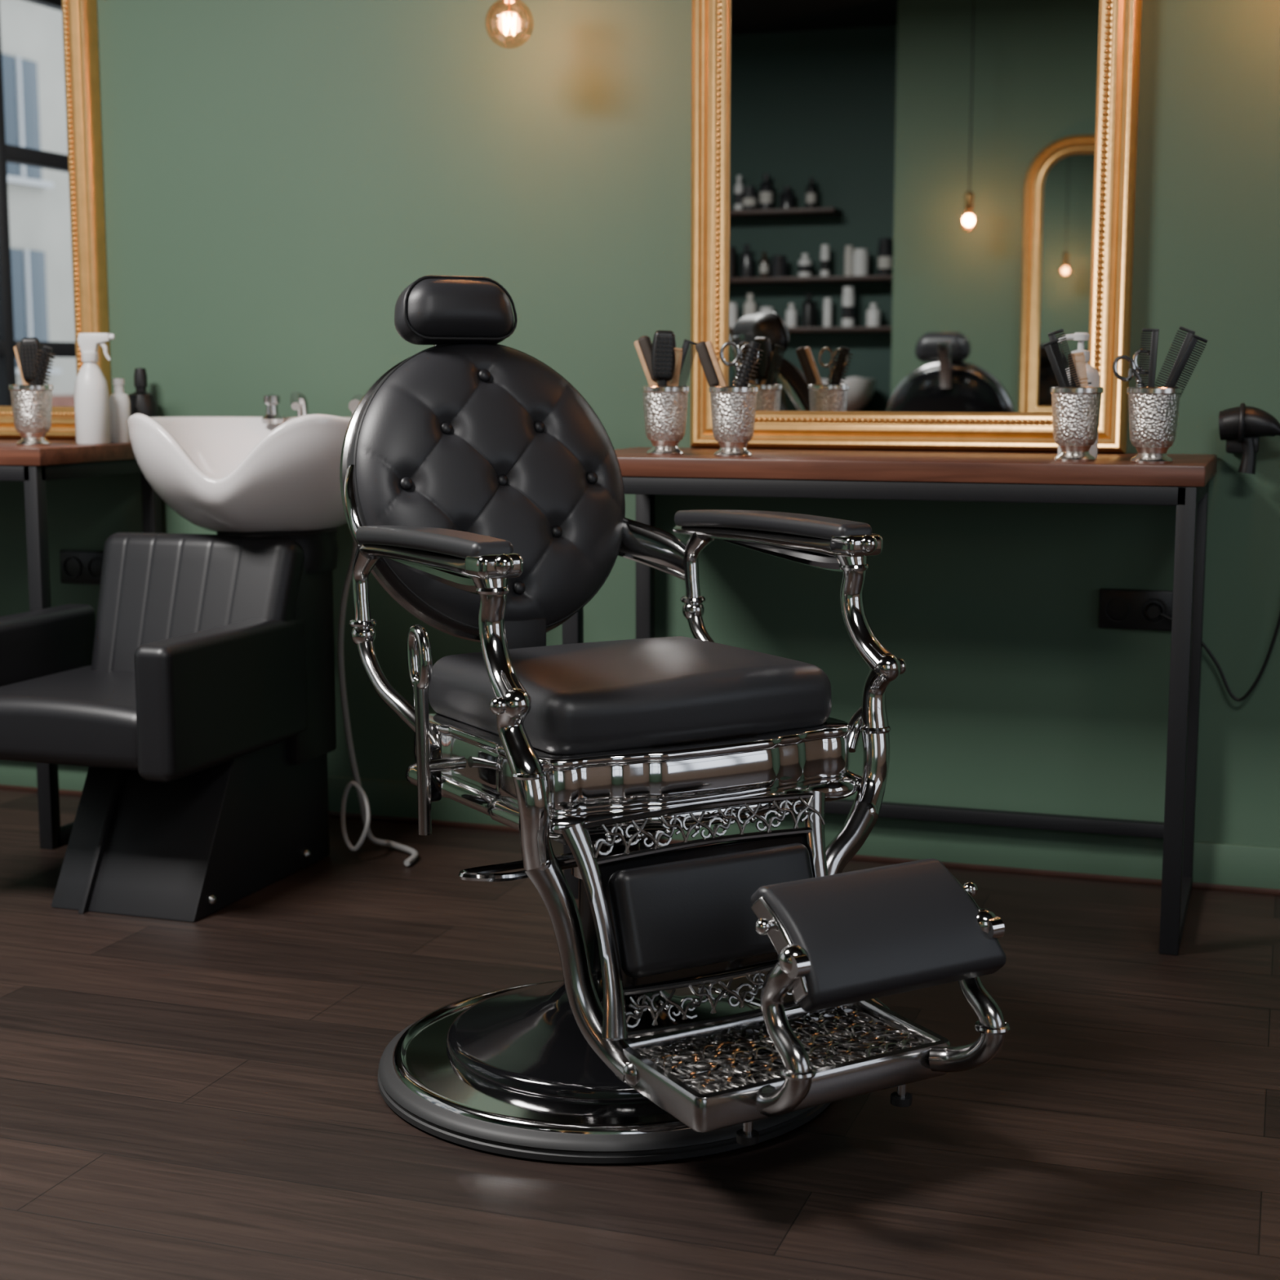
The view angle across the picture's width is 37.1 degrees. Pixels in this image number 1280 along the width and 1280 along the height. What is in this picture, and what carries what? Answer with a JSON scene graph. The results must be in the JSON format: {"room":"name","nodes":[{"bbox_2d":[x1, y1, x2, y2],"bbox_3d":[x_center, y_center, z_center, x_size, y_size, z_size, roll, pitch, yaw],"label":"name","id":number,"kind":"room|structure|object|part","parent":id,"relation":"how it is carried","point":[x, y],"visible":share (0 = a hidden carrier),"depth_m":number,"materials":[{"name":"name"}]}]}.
{"room":"salon","nodes":[
{"label":"salon","id":0,"kind":"room"},
{"bbox_2d":[0,0,1279,847],"bbox_3d":[0.333,-0.885,3.977,7.400,2.700,0.100,3,8,19],"label":"wall","id":1,"kind":"structure","parent":0,"point":[277,174],"depth_m":4.06,"materials":[{"name":"green paint"}]},
{"bbox_2d":[0,0,111,439],"bbox_3d":[-1.680,-1.211,4.549,0.895,1.452,0.046,3,8,19],"label":"wall mirror","id":2,"kind":"object","parent":1,"relation":"attached to","point":[54,286],"visible":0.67,"depth_m":4.47,"materials":[{"name":"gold metal"}]},
{"bbox_2d":[0,0,76,406],"bbox_3d":[-1.677,-1.212,4.557,0.748,1.305,0.006,3,8,19],"label":"mirror glass","id":3,"kind":"object","parent":2,"relation":"attached to","point":[37,297],"depth_m":4.49,"materials":[{"name":"silver mirror"}]},
{"bbox_2d":[59,550,103,584],"bbox_3d":[-1.332,-0.174,4.589,0.144,0.080,0.016,3,8,19],"label":"power outlet","id":4,"kind":"object","parent":1,"relation":"attached to","point":[77,566],"visible":0.81,"depth_m":4.59,"materials":[{"name":"black plastic"}]},
{"bbox_2d":[0,760,1279,895],"bbox_3d":[0.314,0.413,4.101,7.200,0.094,0.018,3,8,19],"label":"baseboard","id":5,"kind":"structure","parent":1,"relation":"attached to","point":[1226,867],"depth_m":3.97,"materials":[{"name":"green paint"}]},
{"bbox_2d":[690,0,1142,453],"bbox_3d":[0.532,-1.107,3.799,0.894,1.452,0.046,3,8,19],"label":"wall mirror","id":6,"kind":"object","parent":1,"relation":"attached to","point":[901,202],"visible":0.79,"depth_m":3.83,"materials":[{"name":"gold metal"}]},
{"bbox_2d":[1098,588,1173,631],"bbox_3d":[0.988,-0.060,3.803,0.144,0.080,0.016,3,8,19],"label":"power outlet","id":7,"kind":"object","parent":1,"relation":"attached to","point":[1121,609],"visible":0.96,"depth_m":3.80,"materials":[{"name":"black plastic"}]},
{"bbox_2d":[0,789,1279,1279],"bbox_3d":[-0.590,0.872,1.499,7.600,0.100,6.000,3,8,19],"label":"floor","id":8,"kind":"structure","parent":0,"point":[202,1099],"depth_m":2.64,"materials":[{"name":"brown wood"}]},
{"bbox_2d":[0,439,162,849],"bbox_3d":[-1.751,-0.032,4.496,1.200,0.867,0.490,3,8,19],"label":"table","id":9,"kind":"object","parent":8,"relation":"on","point":[33,465],"visible":0.38,"depth_m":4.12,"materials":[{"name":"brown wood"}]},
{"bbox_2d":[8,337,55,445],"bbox_3d":[-1.330,-0.543,4.176,0.093,0.234,0.099,-7,10,-41],"label":"cup","id":10,"kind":"object","parent":9,"relation":"on","point":[32,400],"visible":1,"depth_m":4.16,"materials":[{"name":"white metal"}]},
{"bbox_2d":[74,333,115,444],"bbox_3d":[-1.218,-0.559,4.253,0.086,0.245,0.074,6,10,35],"label":"spray bottle","id":11,"kind":"object","parent":9,"relation":"on","point":[91,407],"visible":1,"depth_m":4.23,"materials":[{"name":"white plastic"}]},
{"bbox_2d":[108,377,130,443],"bbox_3d":[-1.185,-0.523,4.349,0.048,0.146,0.048,3,8,19],"label":"lotion bottle","id":12,"kind":"object","parent":9,"relation":"on","point":[119,402],"visible":0.96,"depth_m":4.33,"materials":[{"name":"white plastic"}]},
{"bbox_2d":[128,367,157,417],"bbox_3d":[-1.156,-0.546,4.427,0.072,0.170,0.072,3,8,19],"label":"bottle","id":13,"kind":"object","parent":9,"relation":"on","point":[142,402],"visible":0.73,"depth_m":4.40,"materials":[{"name":"black plastic"}]},
{"bbox_2d":[0,391,417,922],"bbox_3d":[-0.892,-0.008,3.895,0.760,0.985,0.878,3,8,19],"label":"chair","id":14,"kind":"object","parent":8,"relation":"on","point":[197,700],"visible":0.95,"depth_m":3.77,"materials":[{"name":"black leather"}]},
{"bbox_3d":[-1.272,0.080,3.849,0.078,0.252,0.524,3,8,19],"label":"arm","id":15,"kind":"part","parent":14,"relation":"part of","materials":[{"name":"black leather"}]},
{"bbox_2d":[0,665,137,770],"bbox_3d":[-1.039,0.143,3.767,0.460,0.128,0.470,3,8,19],"label":"seat cushion","id":16,"kind":"object","parent":14,"relation":"on","point":[73,715],"depth_m":3.55,"materials":[{"name":"black leather"}]},
{"bbox_3d":[-0.916,-0.032,3.902,0.451,0.366,0.189,3,8,19],"label":"backrest","id":17,"kind":"part","parent":14,"relation":"part of","materials":[{"name":"black leather"}]},
{"bbox_3d":[-0.799,0.102,3.689,0.078,0.252,0.524,3,8,19],"label":"arm","id":18,"kind":"part","parent":14,"relation":"part of","materials":[{"name":"black leather"}]},
{"bbox_2d":[128,413,351,573],"bbox_3d":[-0.771,-0.313,3.985,0.539,0.325,0.552,3,8,19],"label":"basin","id":19,"kind":"object","parent":14,"relation":"in","point":[268,486],"depth_m":3.83,"materials":[{"name":"white ceramic"}]},
{"bbox_2d":[261,391,363,423],"bbox_3d":[-0.710,-0.498,4.102,0.288,0.070,0.169,3,8,19],"label":"tap","id":20,"kind":"object","parent":14,"relation":"on","point":[299,402],"depth_m":4.17,"materials":[{"name":"silver metal"}]},
{"bbox_2d":[339,275,1010,1164],"bbox_3d":[-0.041,0.049,2.775,0.744,1.181,1.301,-5,9,-31],"label":"barber chair","id":21,"kind":"object","parent":8,"relation":"on","point":[481,490],"visible":1,"depth_m":2.61,"materials":[{"name":"black leather"}]},
{"bbox_3d":[-0.283,0.123,2.668,0.072,0.294,0.060,-5,9,-31],"label":"recline lever","id":22,"kind":"part","parent":21,"relation":"part of","materials":[{"name":"silver metal"}]},
{"bbox_2d":[346,342,624,635],"bbox_3d":[-0.244,-0.249,3.141,0.490,0.480,0.216,-5,9,-31],"label":"backrest cushion","id":23,"kind":"object","parent":21,"relation":"on","point":[489,439],"depth_m":3.09,"materials":[{"name":"black leather"}]},
{"bbox_3d":[-0.262,0.146,2.710,0.154,0.761,0.866,-5,9,-31],"label":"arm frame","id":24,"kind":"part","parent":21,"relation":"part of","materials":[{"name":"silver metal"}]},
{"bbox_3d":[-0.141,0.316,2.688,0.261,0.018,0.058,-6,10,-36],"label":"pump lever","id":25,"kind":"part","parent":21,"relation":"part of","materials":[{"name":"silver metal"}]},
{"bbox_2d":[428,635,831,754],"bbox_3d":[-0.015,0.071,2.785,0.472,0.102,0.428,-5,9,-31],"label":"seat cushion","id":26,"kind":"object","parent":21,"relation":"on","point":[652,695],"depth_m":2.65,"materials":[{"name":"black leather"}]},
{"bbox_3d":[-0.090,0.159,2.890,0.340,0.330,0.517,-5,9,-31],"label":"seat mount","id":27,"kind":"part","parent":21,"relation":"part of","materials":[{"name":"silver metal"}]},
{"bbox_3d":[0.102,0.359,2.545,0.421,0.276,0.115,-5,9,-31],"label":"leg panel frame","id":28,"kind":"part","parent":21,"relation":"part of","materials":[{"name":"silver metal"}]},
{"bbox_3d":[0.163,0.153,2.969,0.198,0.677,0.866,-5,9,-31],"label":"arm frame","id":29,"kind":"part","parent":21,"relation":"part of","materials":[{"name":"silver metal"}]},
{"bbox_3d":[0.293,0.438,2.352,0.345,0.274,0.128,-5,9,-31],"label":"footrest frame","id":30,"kind":"part","parent":21,"relation":"part of","materials":[{"name":"silver"}]},
{"bbox_2d":[562,447,1217,955],"bbox_3d":[0.480,0.073,3.739,1.195,0.867,0.490,3,8,19],"label":"table","id":31,"kind":"object","parent":8,"relation":"on","point":[1112,478],"visible":0.74,"depth_m":3.47,"materials":[{"name":"brown wood"}]},
{"bbox_2d":[634,329,697,455],"bbox_3d":[0.050,-0.478,3.688,0.100,0.238,0.098,-5,9,-33],"label":"cup","id":32,"kind":"object","parent":31,"relation":"on","point":[664,406],"visible":0.98,"depth_m":3.66,"materials":[{"name":"white metal"}]},
{"bbox_2d":[695,340,764,457],"bbox_3d":[0.170,-0.457,3.613,0.093,0.217,0.117,-7,10,-41],"label":"cup","id":33,"kind":"object","parent":31,"relation":"on","point":[733,408],"visible":1,"depth_m":3.58,"materials":[{"name":"white metal"}]},
{"bbox_2d":[1043,328,1103,462],"bbox_3d":[0.782,-0.439,3.420,0.093,0.235,0.093,-5,9,-32],"label":"cup","id":34,"kind":"object","parent":31,"relation":"on","point":[1076,409],"visible":1,"depth_m":3.40,"materials":[{"name":"white metal"}]},
{"bbox_2d":[1057,332,1100,458],"bbox_3d":[0.808,-0.449,3.511,0.072,0.230,0.072,8,11,43],"label":"pump bottle","id":35,"kind":"object","parent":31,"relation":"on","point":[1093,376],"visible":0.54,"depth_m":3.49,"materials":[{"name":"white plastic"}]},
{"bbox_2d":[1112,326,1207,463],"bbox_3d":[0.906,-0.428,3.336,0.093,0.237,0.133,-7,11,-42],"label":"cup","id":36,"kind":"object","parent":31,"relation":"on","point":[1153,411],"visible":1,"depth_m":3.32,"materials":[{"name":"white metal"}]},
{"bbox_2d":[1145,402,1279,702],"bbox_3d":[1.126,-0.166,3.687,0.289,0.582,0.109,3,8,19],"label":"dryer","id":37,"kind":"object","parent":31,"relation":"attached to","point":[1242,427],"visible":1,"depth_m":3.62,"materials":[{"name":"black plastic"}]},
{"bbox_3d":[-0.590,-1.901,1.114,7.600,0.100,6.000,3,8,19],"label":"ceiling","id":38,"kind":"structure","parent":0,"visible":0},
{"bbox_2d":[484,0,533,48],"bbox_3d":[-0.263,-1.702,3.782,0.100,1.027,0.100,3,8,19],"label":"pendant bulb","id":39,"kind":"object","parent":38,"relation":"hanging from","point":[507,21],"visible":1,"depth_m":3.84,"materials":[{"name":"clear glass"}]}
]}

